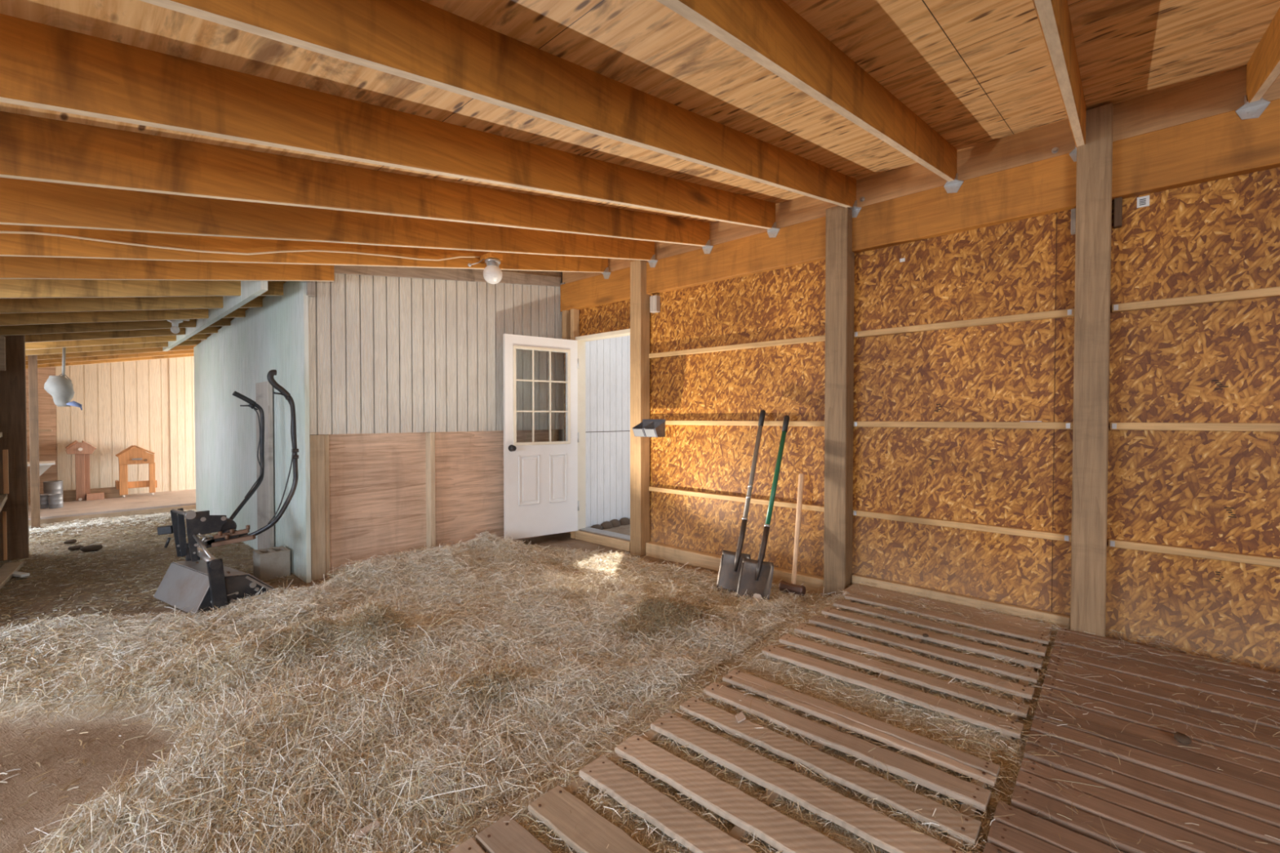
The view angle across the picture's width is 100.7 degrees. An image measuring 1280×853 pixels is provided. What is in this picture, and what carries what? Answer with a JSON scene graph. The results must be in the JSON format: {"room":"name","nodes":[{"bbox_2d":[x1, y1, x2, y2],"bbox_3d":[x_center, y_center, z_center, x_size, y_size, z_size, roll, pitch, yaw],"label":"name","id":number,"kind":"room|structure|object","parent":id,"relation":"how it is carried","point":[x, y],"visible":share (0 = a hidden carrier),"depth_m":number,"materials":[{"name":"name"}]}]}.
{"room":"farm building","nodes":[
{"label":"farm building","id":0,"kind":"room"},
{"bbox_2d":[25,356,195,502],"bbox_3d":[-6.694,-0.290,8.421,0.042,2.700,4.800,1,1,42],"label":"wall","id":1,"kind":"structure","parent":0,"point":[148,405],"depth_m":7.60,"materials":[{"name":"beige"}]},
{"bbox_2d":[193,280,311,582],"bbox_3d":[-4.022,0.021,5.289,4.330,2.342,0.030,1,1,42],"label":"wall","id":2,"kind":"structure","parent":0,"point":[274,335],"depth_m":4.79,"materials":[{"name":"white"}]},
{"bbox_2d":[308,270,562,435],"bbox_3d":[-1.651,-0.867,4.779,0.060,1.825,2.430,1,1,42],"label":"wall","id":3,"kind":"structure","parent":0,"point":[387,354],"depth_m":4.47,"materials":[{"name":"white"}]},
{"bbox_2d":[306,280,315,297],"bbox_3d":[-2.397,-1.027,3.854,0.057,0.160,0.055,1,1,42],"label":"wood block","id":4,"kind":"object","parent":3,"relation":"attached to","point":[310,286],"visible":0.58,"depth_m":3.83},
{"bbox_2d":[333,265,560,286],"bbox_3d":[-1.649,-1.352,4.742,0.042,0.428,2.390,1,1,42],"label":"trim","id":5,"kind":"structure","parent":3,"relation":"attached to","point":[452,274],"depth_m":4.65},
{"bbox_2d":[328,431,542,573],"bbox_3d":[-1.694,0.625,4.850,0.015,1.190,2.420,1,1,42],"label":"wall","id":6,"kind":"structure","parent":0,"point":[378,481],"depth_m":4.51,"materials":[{"name":"brown wood"}]},
{"bbox_2d":[309,434,325,581],"bbox_3d":[-2.420,0.613,3.962,0.090,1.103,0.100,1,1,42],"label":"stud","id":7,"kind":"object","parent":6,"relation":"attached to","point":[317,496],"visible":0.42,"depth_m":3.93,"materials":[{"name":"brown wood"}]},
{"bbox_2d":[323,434,330,576],"bbox_3d":[-2.385,0.612,4.028,0.055,1.103,0.035,1,1,42],"label":"stud","id":8,"kind":"object","parent":6,"relation":"attached to","point":[326,436],"visible":0.44,"depth_m":4.01,"materials":[{"name":"brown wood"}]},
{"bbox_2d":[425,431,435,548],"bbox_3d":[-1.826,0.602,4.627,0.087,1.103,0.045,1,1,42],"label":"stud","id":9,"kind":"object","parent":6,"relation":"attached to","point":[429,437],"visible":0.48,"depth_m":4.60,"materials":[{"name":"brown wood"}]},
{"bbox_2d":[0,515,1127,852],"bbox_3d":[-2.302,1.079,3.293,13.800,0.237,9.000,1,1,42],"label":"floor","id":10,"kind":"structure","parent":0,"point":[18,821],"depth_m":2.05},
{"bbox_2d":[0,561,23,589],"bbox_3d":[-4.601,1.107,3.795,0.100,0.030,1.195,-1,1,-42],"label":"board","id":11,"kind":"object","parent":10,"relation":"on","point":[6,571],"visible":1,"depth_m":4.02,"materials":[{"name":"brown wood"}]},
{"bbox_2d":[0,334,29,561],"bbox_3d":[-5.395,0.146,4.487,0.160,2.040,0.270,1,1,42],"label":"timber post","id":12,"kind":"object","parent":10,"relation":"on","point":[13,421],"visible":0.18,"depth_m":4.49,"materials":[{"name":"brown wood"}]},
{"bbox_2d":[27,355,40,528],"bbox_3d":[-6.510,0.185,5.701,0.100,1.920,0.065,1,1,42],"label":"timber post","id":13,"kind":"object","parent":10,"relation":"on","point":[32,359],"visible":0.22,"depth_m":5.67,"materials":[{"name":"brown wood"}]},
{"bbox_2d":[80,544,102,551],"bbox_3d":[-4.902,1.087,4.741,0.138,0.062,0.114,0,1,-24],"label":"clod","id":14,"kind":"object","parent":10,"relation":"on","point":[92,547],"visible":0.99,"depth_m":4.72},
{"bbox_2d":[27,488,195,520],"bbox_3d":[-6.014,1.072,7.901,1.720,0.195,4.700,1,1,42],"label":"platform","id":15,"kind":"object","parent":10,"relation":"on","point":[131,502],"depth_m":6.79,"materials":[{"name":"brown wood"}]},
{"bbox_2d":[40,493,51,508],"bbox_3d":[-7.299,0.915,6.503,0.130,0.165,0.130,1,1,42],"label":"metal can","id":16,"kind":"object","parent":15,"relation":"on","point":[43,497],"visible":0.51,"depth_m":6.46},
{"bbox_2d":[48,493,62,508],"bbox_3d":[-7.162,0.915,6.503,0.126,0.165,0.126,1,1,42],"label":"metal can","id":17,"kind":"object","parent":15,"relation":"on","point":[55,500],"visible":1,"depth_m":6.46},
{"bbox_2d":[43,480,63,495],"bbox_3d":[-7.620,0.851,6.889,0.178,0.280,0.178,1,1,42],"label":"metal can","id":18,"kind":"object","parent":17,"relation":"on","point":[49,486],"visible":0.65,"depth_m":6.83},
{"bbox_2d":[65,440,96,501],"bbox_3d":[-7.544,0.588,7.161,0.380,0.797,0.283,1,1,42],"label":"stand","id":19,"kind":"object","parent":15,"relation":"on","point":[82,451],"visible":0.99,"depth_m":7.07,"materials":[{"name":"brown wood"}]},
{"bbox_2d":[62,487,122,501],"bbox_3d":[-7.451,0.916,7.210,0.040,0.140,0.602,1,1,42],"label":"board","id":20,"kind":"object","parent":15,"relation":"on","point":[108,492],"visible":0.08,"depth_m":7.25,"materials":[{"name":"brown wood"}]},
{"bbox_2d":[85,492,104,500],"bbox_3d":[-7.355,0.944,7.160,0.090,0.085,0.166,1,1,42],"label":"board","id":21,"kind":"object","parent":15,"relation":"on","point":[91,496],"visible":1,"depth_m":7.13,"materials":[{"name":"brown wood"}]},
{"bbox_2d":[28,504,195,527],"bbox_3d":[-5.360,1.094,7.314,0.033,0.170,4.700,1,1,42],"label":"trim","id":22,"kind":"structure","parent":15,"relation":"attached to","point":[152,511],"depth_m":6.29,"materials":[{"name":"brown wood"}]},
{"bbox_2d":[115,444,157,497],"bbox_3d":[-7.164,0.625,7.543,0.356,0.709,0.418,1,1,42],"label":"stand","id":23,"kind":"object","parent":15,"relation":"on","point":[132,455],"visible":0.98,"depth_m":7.43,"materials":[{"name":"brown wood"}]},
{"bbox_2d":[0,508,308,824],"bbox_3d":[-4.074,1.110,4.016,6.689,0.090,2.087,1,1,44],"label":"dirt floor","id":24,"kind":"structure","parent":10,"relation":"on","point":[54,526],"depth_m":4.23,"materials":[{"name":"soil"}]},
{"bbox_2d":[153,369,298,614],"bbox_3d":[-2.770,0.387,3.613,0.792,1.546,0.651,1,1,31],"label":"garden tiller","id":25,"kind":"object","parent":10,"relation":"on","point":[205,584],"visible":0.98,"depth_m":3.47,"materials":[{"name":"metal"}]},
{"bbox_2d":[153,560,275,614],"bbox_3d":[-2.809,1.041,3.520,0.668,0.242,0.561,1,1,42],"label":"hood","id":26,"kind":"object","parent":25,"relation":"attached to","point":[185,584],"depth_m":3.38,"materials":[{"name":"metal"}]},
{"bbox_2d":[255,381,274,549],"bbox_3d":[-3.152,0.388,4.457,0.376,1.517,0.035,1,1,42],"label":"board","id":27,"kind":"object","parent":10,"relation":"on","point":[264,390],"visible":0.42,"depth_m":4.36,"materials":[{"name":"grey wood"}]},
{"bbox_2d":[253,546,290,581],"bbox_3d":[-2.788,1.044,4.016,0.190,0.219,0.195,1,1,42],"label":"concrete block","id":28,"kind":"object","parent":10,"relation":"on","point":[268,563],"visible":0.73,"depth_m":3.96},
{"bbox_2d":[262,610,346,667],"bbox_3d":[-1.576,1.014,2.509,0.326,0.236,0.372,0,1,16],"label":"ridge","id":29,"kind":"object","parent":10,"relation":"on","point":[304,626],"visible":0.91,"depth_m":2.48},
{"bbox_2d":[327,600,417,649],"bbox_3d":[-1.313,0.976,2.676,0.412,0.241,0.361,0,1,-18],"label":"ridge","id":30,"kind":"object","parent":10,"relation":"on","point":[384,614],"visible":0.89,"depth_m":2.61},
{"bbox_2d":[0,528,841,852],"bbox_3d":[-0.821,1.045,2.871,3.952,0.310,4.033,1,1,42],"label":"straw","id":31,"kind":"object","parent":10,"relation":"on","point":[193,654],"visible":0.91,"depth_m":2.20,"materials":[{"name":"plant"}]},
{"bbox_2d":[352,819,380,840],"bbox_3d":[-0.752,1.109,1.459,0.022,0.012,0.069,1,1,38],"label":"scrap","id":32,"kind":"object","parent":31,"relation":"on","point":[365,830],"visible":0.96,"depth_m":1.45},
{"bbox_2d":[452,660,524,714],"bbox_3d":[-0.631,1.063,2.210,0.285,0.152,0.306,0,1,7],"label":"ridge","id":33,"kind":"object","parent":31,"relation":"on","point":[493,675],"visible":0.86,"depth_m":2.17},
{"bbox_2d":[735,415,789,604],"bbox_3d":[0.913,0.539,3.640,0.240,1.233,0.604,1,1,42],"label":"shovel","id":34,"kind":"object","parent":31,"relation":"on","point":[756,576],"visible":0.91,"depth_m":3.53,"materials":[{"name":"metal"}]},
{"bbox_2d":[755,526,769,581],"bbox_3d":[0.818,0.843,3.551,0.040,0.343,0.191,1,1,37],"label":"socket","id":35,"kind":"object","parent":34,"relation":"attached to","point":[759,563],"depth_m":3.53,"materials":[{"name":"metal"}]},
{"bbox_2d":[778,473,805,595],"bbox_3d":[1.108,0.744,3.672,0.172,0.811,0.310,1,1,42],"label":"sledgehammer","id":36,"kind":"object","parent":31,"relation":"on","point":[793,587],"visible":0.92,"depth_m":3.66,"materials":[{"name":"brown wood"}]},
{"bbox_2d":[447,814,552,852],"bbox_3d":[-0.070,1.142,1.076,0.976,0.121,0.205,1,1,42],"label":"wooden pallet","id":37,"kind":"object","parent":10,"relation":"on","point":[500,837],"visible":0.98,"depth_m":1.38,"materials":[{"name":"brown wood"}]},
{"bbox_2d":[591,517,630,529],"bbox_3d":[-0.151,1.118,6.170,0.112,0.178,1.572,1,1,42],"label":"bank","id":38,"kind":"object","parent":10,"relation":"on","point":[624,521],"visible":0.25,"depth_m":5.95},
{"bbox_2d":[610,606,667,644],"bbox_3d":[-0.013,1.070,2.844,0.386,0.157,0.338,0,1,-26],"label":"clump","id":39,"kind":"object","parent":10,"relation":"on","point":[628,624],"visible":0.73,"depth_m":2.82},
{"bbox_2d":[630,260,649,556],"bbox_3d":[0.000,-0.163,4.842,0.130,2.665,0.130,1,1,42],"label":"timber post","id":40,"kind":"object","parent":10,"relation":"on","point":[639,299],"visible":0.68,"depth_m":4.79,"materials":[{"name":"brown wood"}]},
{"bbox_2d":[502,328,630,551],"bbox_3d":[-0.632,0.123,5.243,1.296,2.080,0.644,0,1,2],"label":"door","id":41,"kind":"structure","parent":40,"relation":"attached to","point":[544,480],"depth_m":5.21,"materials":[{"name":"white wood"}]},
{"bbox_2d":[631,418,665,437],"bbox_3d":[0.075,0.013,4.594,0.262,0.152,0.144,1,1,42],"label":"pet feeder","id":42,"kind":"object","parent":40,"relation":"attached to","point":[647,428],"visible":1,"depth_m":4.58,"materials":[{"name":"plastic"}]},
{"bbox_2d":[628,587,712,638],"bbox_3d":[0.188,1.031,2.952,0.496,0.242,0.539,0,1,25],"label":"clump","id":43,"kind":"object","parent":10,"relation":"on","point":[685,605],"visible":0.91,"depth_m":2.89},
{"bbox_2d":[715,409,765,595],"bbox_3d":[0.787,0.515,3.810,0.238,1.275,0.522,1,1,42],"label":"shovel","id":44,"kind":"object","parent":10,"relation":"on","point":[731,564],"visible":0.82,"depth_m":3.73,"materials":[{"name":"metal"}]},
{"bbox_2d":[733,519,746,571],"bbox_3d":[0.706,0.832,3.734,0.040,0.352,0.169,1,1,38],"label":"socket","id":45,"kind":"object","parent":44,"relation":"attached to","point":[738,557],"depth_m":3.71,"materials":[{"name":"metal"}]},
{"bbox_2d":[528,669,999,852],"bbox_3d":[0.411,1.131,1.595,0.970,0.124,1.111,1,1,42],"label":"wooden pallet","id":46,"kind":"object","parent":10,"relation":"on","point":[584,830],"visible":1,"depth_m":1.59,"materials":[{"name":"brown wood"}]},
{"bbox_2d":[376,584,1266,852],"bbox_3d":[1.151,1.127,1.743,2.463,0.158,3.332,1,1,42],"label":"straw between slats","id":47,"kind":"object","parent":10,"relation":"on","point":[834,598],"visible":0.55,"depth_m":1.80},
{"bbox_2d":[823,205,854,599],"bbox_3d":[1.358,-0.143,3.618,0.147,2.665,0.138,1,1,42],"label":"timber post","id":48,"kind":"object","parent":10,"relation":"on","point":[839,255],"visible":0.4,"depth_m":3.56,"materials":[{"name":"brown wood"}]},
{"bbox_2d":[762,591,1049,739],"bbox_3d":[1.323,1.115,2.594,1.000,0.125,1.126,1,1,42],"label":"wooden pallet","id":49,"kind":"object","parent":10,"relation":"on","point":[947,707],"visible":0.98,"depth_m":2.45,"materials":[{"name":"brown wood"}]},
{"bbox_2d":[842,583,1053,635],"bbox_3d":[1.764,1.114,3.138,1.060,0.108,0.200,1,1,42],"label":"board","id":50,"kind":"object","parent":10,"relation":"on","point":[1015,620],"visible":0.38,"depth_m":3.05,"materials":[{"name":"brown wood"}]},
{"bbox_2d":[982,800,1124,852],"bbox_3d":[1.296,1.143,0.908,1.218,0.125,0.560,1,1,42],"label":"wooden pallet","id":51,"kind":"object","parent":10,"relation":"on","point":[1002,839],"visible":1,"depth_m":1.39,"materials":[{"name":"brown wood"}]},
{"bbox_2d":[1070,102,1113,636],"bbox_3d":[2.333,-0.201,2.742,0.137,2.810,0.138,1,1,42],"label":"timber post","id":52,"kind":"object","parent":10,"relation":"on","point":[1094,158],"visible":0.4,"depth_m":2.69,"materials":[{"name":"brown wood"}]},
{"bbox_2d":[1011,626,1279,852],"bbox_3d":[2.077,1.128,1.759,1.192,0.125,1.701,1,1,42],"label":"wooden pallet","id":53,"kind":"object","parent":10,"relation":"on","point":[1241,812],"visible":0.97,"depth_m":1.74,"materials":[{"name":"brown wood"}]},
{"bbox_2d":[682,581,1279,852],"bbox_3d":[1.675,1.055,2.028,2.431,0.023,2.246,1,1,42],"label":"straw","id":54,"kind":"object","parent":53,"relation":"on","point":[1183,656],"visible":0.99,"depth_m":2.07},
{"bbox_2d":[1173,731,1191,743],"bbox_3d":[1.838,1.057,1.796,0.043,0.026,0.061,1,1,42],"label":"clod","id":55,"kind":"object","parent":53,"relation":"on","point":[1182,738],"visible":1,"depth_m":1.79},
{"bbox_2d":[0,0,1279,223],"bbox_3d":[-0.346,-0.989,0.496,7.400,1.382,7.300,1,1,42],"label":"ceiling","id":56,"kind":"structure","parent":0,"point":[975,72],"depth_m":1.89,"materials":[{"name":"brown wood"}]},
{"bbox_2d":[0,256,333,281],"bbox_3d":[-3.842,-0.687,2.093,0.039,1.062,4.800,1,1,42],"label":"joist","id":57,"kind":"object","parent":56,"relation":"attached to","point":[11,267],"visible":0.75,"depth_m":3.13,"materials":[{"name":"brown wood"}]},
{"bbox_2d":[0,224,610,279],"bbox_3d":[-2.662,-0.897,2.522,0.105,1.466,7.021,1,1,42],"label":"joist","id":58,"kind":"object","parent":56,"relation":"attached to","point":[11,244],"visible":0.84,"depth_m":2.98,"materials":[{"name":"brown wood"}]},
{"bbox_2d":[0,231,479,261],"bbox_3d":[-2.097,-1.049,3.104,0.011,0.483,2.607,1,1,42],"label":"cable","id":59,"kind":"object","parent":58,"relation":"attached to","point":[1,232],"visible":1,"depth_m":2.85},
{"bbox_2d":[467,252,502,284],"bbox_3d":[-1.173,-1.201,4.022,0.167,0.222,0.258,1,1,42],"label":"globe lamp","id":60,"kind":"object","parent":58,"relation":"attached to","point":[492,273],"visible":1,"depth_m":4.01,"materials":[{"name":"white glass"}]},
{"bbox_2d":[0,177,657,267],"bbox_3d":[-2.224,-0.890,2.130,0.105,1.466,7.021,1,1,42],"label":"joist","id":61,"kind":"object","parent":56,"relation":"attached to","point":[22,202],"visible":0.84,"depth_m":2.56,"materials":[{"name":"brown wood"}]},
{"bbox_2d":[0,111,713,253],"bbox_3d":[-1.787,-0.884,1.737,0.105,1.465,7.021,1,1,42],"label":"joist","id":62,"kind":"object","parent":56,"relation":"attached to","point":[36,148],"visible":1,"depth_m":2.09,"materials":[{"name":"brown wood"}]},
{"bbox_2d":[0,13,780,237],"bbox_3d":[-1.349,-0.877,1.344,0.105,1.466,7.021,1,1,42],"label":"joist","id":63,"kind":"object","parent":56,"relation":"attached to","point":[42,66],"visible":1,"depth_m":1.63,"materials":[{"name":"brown wood"}]},
{"bbox_2d":[138,0,862,217],"bbox_3d":[-0.911,-0.871,0.952,0.105,1.466,7.021,1,1,42],"label":"joist","id":64,"kind":"object","parent":56,"relation":"attached to","point":[418,41],"visible":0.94,"depth_m":1.51,"materials":[{"name":"brown wood"}]},
{"bbox_2d":[656,0,964,193],"bbox_3d":[-0.474,-0.864,0.559,0.105,1.467,7.021,1,1,42],"label":"joist","id":65,"kind":"object","parent":56,"relation":"attached to","point":[771,33],"visible":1,"depth_m":1.69,"materials":[{"name":"brown wood"}]},
{"bbox_2d":[1032,0,1086,161],"bbox_3d":[-0.036,-0.858,0.167,0.105,1.466,7.021,1,1,42],"label":"joist","id":66,"kind":"object","parent":56,"relation":"attached to","point":[1053,15],"visible":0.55,"depth_m":1.76,"materials":[{"name":"brown wood"}]},
{"bbox_2d":[1235,7,1279,119],"bbox_3d":[0.402,-0.851,-0.226,0.105,1.466,7.021,1,1,42],"label":"joist","id":67,"kind":"object","parent":56,"relation":"attached to","point":[1263,68],"visible":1,"depth_m":2.16,"materials":[{"name":"brown wood"}]},
{"bbox_2d":[566,167,1279,673],"bbox_3d":[1.944,-0.293,3.210,7.400,3.120,0.012,1,1,42],"label":"wall","id":68,"kind":"structure","parent":0,"point":[1169,487],"depth_m":3.03,"materials":[{"name":"wood"}]},
{"bbox_2d":[561,310,570,339],"bbox_3d":[-0.766,-1.001,5.562,0.070,0.418,0.080,1,1,42],"label":"trim","id":69,"kind":"structure","parent":68,"relation":"attached to","point":[566,313],"depth_m":5.53,"materials":[{"name":"brown wood"}]},
{"bbox_2d":[569,308,578,538],"bbox_3d":[-0.675,-0.025,5.496,0.055,2.368,0.080,1,1,42],"label":"trim","id":70,"kind":"structure","parent":68,"relation":"attached to","point":[574,313],"depth_m":5.46,"materials":[{"name":"brown wood"}]},
{"bbox_2d":[649,294,660,313],"bbox_3d":[0.135,-1.101,4.775,0.080,0.146,0.054,1,1,42],"label":"block","id":71,"kind":"object","parent":68,"relation":"attached to","point":[655,300],"visible":1,"depth_m":4.75,"materials":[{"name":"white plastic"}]},
{"bbox_2d":[645,541,823,595],"bbox_3d":[0.699,1.125,4.279,1.680,0.128,0.075,1,1,42],"label":"baseboard","id":72,"kind":"structure","parent":68,"relation":"attached to","point":[654,549],"depth_m":4.38,"materials":[{"name":"brown wood"}]},
{"bbox_2d":[648,486,824,511],"bbox_3d":[0.717,0.576,4.290,1.680,0.038,0.039,1,1,42],"label":"rail","id":73,"kind":"object","parent":68,"relation":"attached to","point":[726,497],"depth_m":4.23,"materials":[{"name":"brown wood"}]},
{"bbox_2d":[648,334,825,358],"bbox_3d":[0.717,-0.633,4.270,1.680,0.038,0.039,1,1,42],"label":"rail","id":74,"kind":"object","parent":68,"relation":"attached to","point":[818,338],"depth_m":4.17,"materials":[{"name":"brown wood"}]},
{"bbox_2d":[665,420,824,426],"bbox_3d":[0.717,-0.028,4.280,1.680,0.038,0.039,1,1,42],"label":"rail","id":75,"kind":"object","parent":68,"relation":"attached to","point":[753,423],"depth_m":4.18,"materials":[{"name":"brown wood"}]},
{"bbox_2d":[560,98,1279,311],"bbox_3d":[1.926,-1.312,3.158,7.380,0.282,0.065,1,1,42],"label":"wooden beam","id":76,"kind":"structure","parent":68,"relation":"attached to","point":[1224,145],"depth_m":3.05,"materials":[{"name":"brown wood"}]},
{"bbox_2d":[562,66,1279,284],"bbox_3d":[1.935,-1.559,3.164,7.380,0.208,0.037,1,1,42],"label":"wooden beam","id":77,"kind":"structure","parent":68,"relation":"attached to","point":[1224,92],"depth_m":2.98,"materials":[{"name":"brown wood"}]},
{"bbox_2d":[851,573,1070,629],"bbox_3d":[1.883,1.111,3.240,1.158,0.190,0.040,1,1,42],"label":"baseboard","id":78,"kind":"structure","parent":68,"relation":"attached to","point":[946,597],"depth_m":3.16,"materials":[{"name":"brown wood"}]},
{"bbox_2d":[852,509,1071,542],"bbox_3d":[1.888,0.593,3.236,1.158,0.038,0.044,1,1,42],"label":"rail","id":79,"kind":"object","parent":68,"relation":"attached to","point":[921,520],"depth_m":3.15,"materials":[{"name":"brown wood"}]},
{"bbox_2d":[853,421,1072,429],"bbox_3d":[1.888,-0.011,3.226,1.158,0.038,0.044,1,1,42],"label":"rail","id":80,"kind":"object","parent":68,"relation":"attached to","point":[1041,425],"depth_m":3.14,"materials":[{"name":"brown wood"}]},
{"bbox_2d":[853,308,1074,337],"bbox_3d":[1.888,-0.615,3.216,1.158,0.038,0.044,1,1,42],"label":"rail","id":81,"kind":"object","parent":68,"relation":"attached to","point":[1063,313],"depth_m":3.13,"materials":[{"name":"brown wood"}]},
{"bbox_2d":[1051,212,1057,612],"bbox_3d":[2.273,-0.013,2.911,0.003,2.330,0.001,1,1,42],"label":"trim","id":82,"kind":"structure","parent":68,"relation":"attached to","point":[1056,212],"depth_m":2.91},
{"bbox_2d":[1071,208,1075,235],"bbox_3d":[2.312,-1.092,2.828,0.022,0.128,0.044,1,1,42],"label":"block","id":83,"kind":"object","parent":68,"relation":"attached to","point":[1073,211],"visible":0.78,"depth_m":2.81,"materials":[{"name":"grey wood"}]},
{"bbox_2d":[1113,196,1122,228],"bbox_3d":[2.444,-1.095,2.712,0.032,0.152,0.039,1,1,42],"label":"block","id":84,"kind":"object","parent":68,"relation":"attached to","point":[1117,206],"visible":1,"depth_m":2.70,"materials":[{"name":"brown wood"}]},
{"bbox_2d":[1137,195,1149,208],"bbox_3d":[2.527,-1.129,2.663,0.046,0.052,0.002,1,1,42],"label":"paper label","id":85,"kind":"object","parent":68,"relation":"attached to","point":[1142,202],"visible":1,"depth_m":2.66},
{"bbox_2d":[1108,538,1279,567],"bbox_3d":[3.517,0.618,1.775,2.922,0.038,0.044,1,1,42],"label":"rail","id":86,"kind":"object","parent":68,"relation":"attached to","point":[1129,544],"depth_m":2.53,"materials":[{"name":"brown wood"}]},
{"bbox_2d":[1110,422,1279,431],"bbox_3d":[3.517,0.014,1.765,2.922,0.038,0.044,1,1,42],"label":"rail","id":87,"kind":"object","parent":68,"relation":"attached to","point":[1257,427],"depth_m":2.52,"materials":[{"name":"brown wood"}]},
{"bbox_2d":[1111,286,1279,312],"bbox_3d":[3.517,-0.591,1.755,2.922,0.038,0.044,1,1,42],"label":"rail","id":88,"kind":"object","parent":68,"relation":"attached to","point":[1270,291],"depth_m":2.51,"materials":[{"name":"brown wood"}]},
{"bbox_3d":[-4.584,-1.286,6.175,6.500,0.975,4.500,1,1,42],"label":"ceiling","id":89,"kind":"structure","parent":0,"visible":0},
{"bbox_2d":[44,347,82,409],"bbox_3d":[-6.175,-0.511,5.678,0.221,0.673,0.276,1,1,42],"label":"hanging bag","id":90,"kind":"object","parent":89,"relation":"hanging from","point":[60,388],"visible":0.98,"depth_m":5.63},
{"bbox_2d":[25,349,193,365],"bbox_3d":[-6.211,-1.143,7.537,0.039,0.962,4.250,1,1,42],"label":"joist","id":91,"kind":"object","parent":89,"relation":"attached to","point":[190,351],"visible":0.25,"depth_m":6.85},
{"bbox_2d":[25,353,193,368],"bbox_3d":[-6.613,-1.141,7.898,0.039,0.961,4.250,1,1,42],"label":"joist","id":92,"kind":"object","parent":89,"relation":"attached to","point":[95,362],"visible":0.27,"depth_m":7.23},
{"bbox_2d":[25,345,195,360],"bbox_3d":[-5.765,-1.147,7.136,0.039,0.962,4.250,1,1,42],"label":"joist","id":93,"kind":"object","parent":89,"relation":"attached to","point":[42,357],"visible":0.18,"depth_m":6.40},
{"bbox_2d":[25,339,200,355],"bbox_3d":[-5.318,-1.149,6.735,0.039,0.962,4.250,1,1,42],"label":"joist","id":94,"kind":"object","parent":89,"relation":"attached to","point":[155,344],"visible":0.22,"depth_m":5.95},
{"bbox_2d":[0,317,235,335],"bbox_3d":[-4.746,-0.934,4.681,0.039,0.542,1.950,1,1,42],"label":"joist","id":95,"kind":"object","parent":89,"relation":"attached to","point":[18,330],"visible":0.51,"depth_m":4.64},
{"bbox_2d":[25,333,210,349],"bbox_3d":[-5.640,-0.929,5.482,0.039,0.542,1.950,1,1,42],"label":"joist","id":96,"kind":"object","parent":89,"relation":"attached to","point":[50,344],"visible":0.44,"depth_m":5.54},
{"bbox_2d":[25,326,222,342],"bbox_3d":[-5.193,-0.931,5.081,0.039,0.542,1.950,1,1,42],"label":"joist","id":97,"kind":"object","parent":89,"relation":"attached to","point":[149,332],"visible":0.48,"depth_m":5.12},
{"bbox_2d":[0,307,248,325],"bbox_3d":[-4.300,-0.937,4.280,0.039,0.542,1.950,1,1,42],"label":"joist","id":98,"kind":"object","parent":89,"relation":"attached to","point":[24,318],"visible":0.52,"depth_m":4.26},
{"bbox_2d":[0,295,266,313],"bbox_3d":[-3.853,-0.940,3.879,0.039,0.542,1.950,1,1,42],"label":"joist","id":99,"kind":"object","parent":89,"relation":"attached to","point":[15,305],"visible":0.61,"depth_m":3.87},
{"bbox_2d":[0,279,287,298],"bbox_3d":[-3.407,-0.944,3.478,0.039,0.541,1.950,1,1,42],"label":"joist","id":100,"kind":"object","parent":89,"relation":"attached to","point":[9,288],"visible":0.67,"depth_m":3.46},
{"bbox_2d":[167,319,189,333],"bbox_3d":[-4.276,-0.927,4.878,0.116,0.146,0.200,1,1,42],"label":"globe lamp","id":101,"kind":"object","parent":89,"relation":"hanging from","point":[175,329],"visible":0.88,"depth_m":4.86,"materials":[{"name":"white glass"}]},
{"bbox_2d":[162,280,267,351],"bbox_3d":[-4.255,-1.053,5.124,4.600,0.265,0.040,1,1,42],"label":"beam","id":102,"kind":"structure","parent":89,"relation":"attached to","point":[250,290],"depth_m":4.26,"materials":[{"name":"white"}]},
{"bbox_3d":[-6.036,0.071,4.766,5.850,2.300,0.030,1,1,42],"label":"wall","id":103,"kind":"structure","parent":0,"visible":0},
{"bbox_2d":[0,336,5,370],"bbox_3d":[-4.879,-0.545,3.867,0.040,0.254,0.324,1,1,42],"label":"board","id":104,"kind":"object","parent":103,"relation":"attached to","point":[2,344],"visible":1,"depth_m":3.97,"materials":[{"name":"brown wood"}]},
{"bbox_2d":[0,493,7,511],"bbox_3d":[-4.748,0.597,3.793,1.720,0.040,0.230,1,1,42],"label":"shelf board","id":105,"kind":"object","parent":103,"relation":"attached to","point":[3,498],"visible":1,"depth_m":4.17,"materials":[{"name":"brown wood"}]},
{"bbox_2d":[2,511,7,560],"bbox_3d":[-5.011,0.863,4.185,0.030,0.382,0.019,1,1,42],"label":"cleat","id":106,"kind":"object","parent":105,"relation":"attached to","point":[4,513],"visible":1,"depth_m":4.18,"materials":[{"name":"brown wood"}]},
{"bbox_2d":[2,449,8,493],"bbox_3d":[-5.004,0.356,4.185,0.030,0.349,0.028,1,1,42],"label":"cleat","id":107,"kind":"object","parent":105,"relation":"attached to","point":[5,452],"visible":1,"depth_m":4.17,"materials":[{"name":"brown wood"}]},
{"bbox_2d":[27,460,55,476],"bbox_3d":[-7.250,0.514,6.229,0.500,0.170,0.514,1,1,42],"label":"corner shelf","id":108,"kind":"object","parent":103,"relation":"attached to","point":[43,465],"visible":0.55,"depth_m":6.31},
{"label":"outside","id":109,"kind":"structure","parent":0,"visible":0},
{"bbox_2d":[585,335,630,527],"bbox_3d":[0.270,-0.371,6.699,0.032,3.020,2.860,1,1,42],"label":"wall","id":110,"kind":"structure","parent":109,"point":[607,361],"depth_m":5.98,"materials":[{"name":"white"}]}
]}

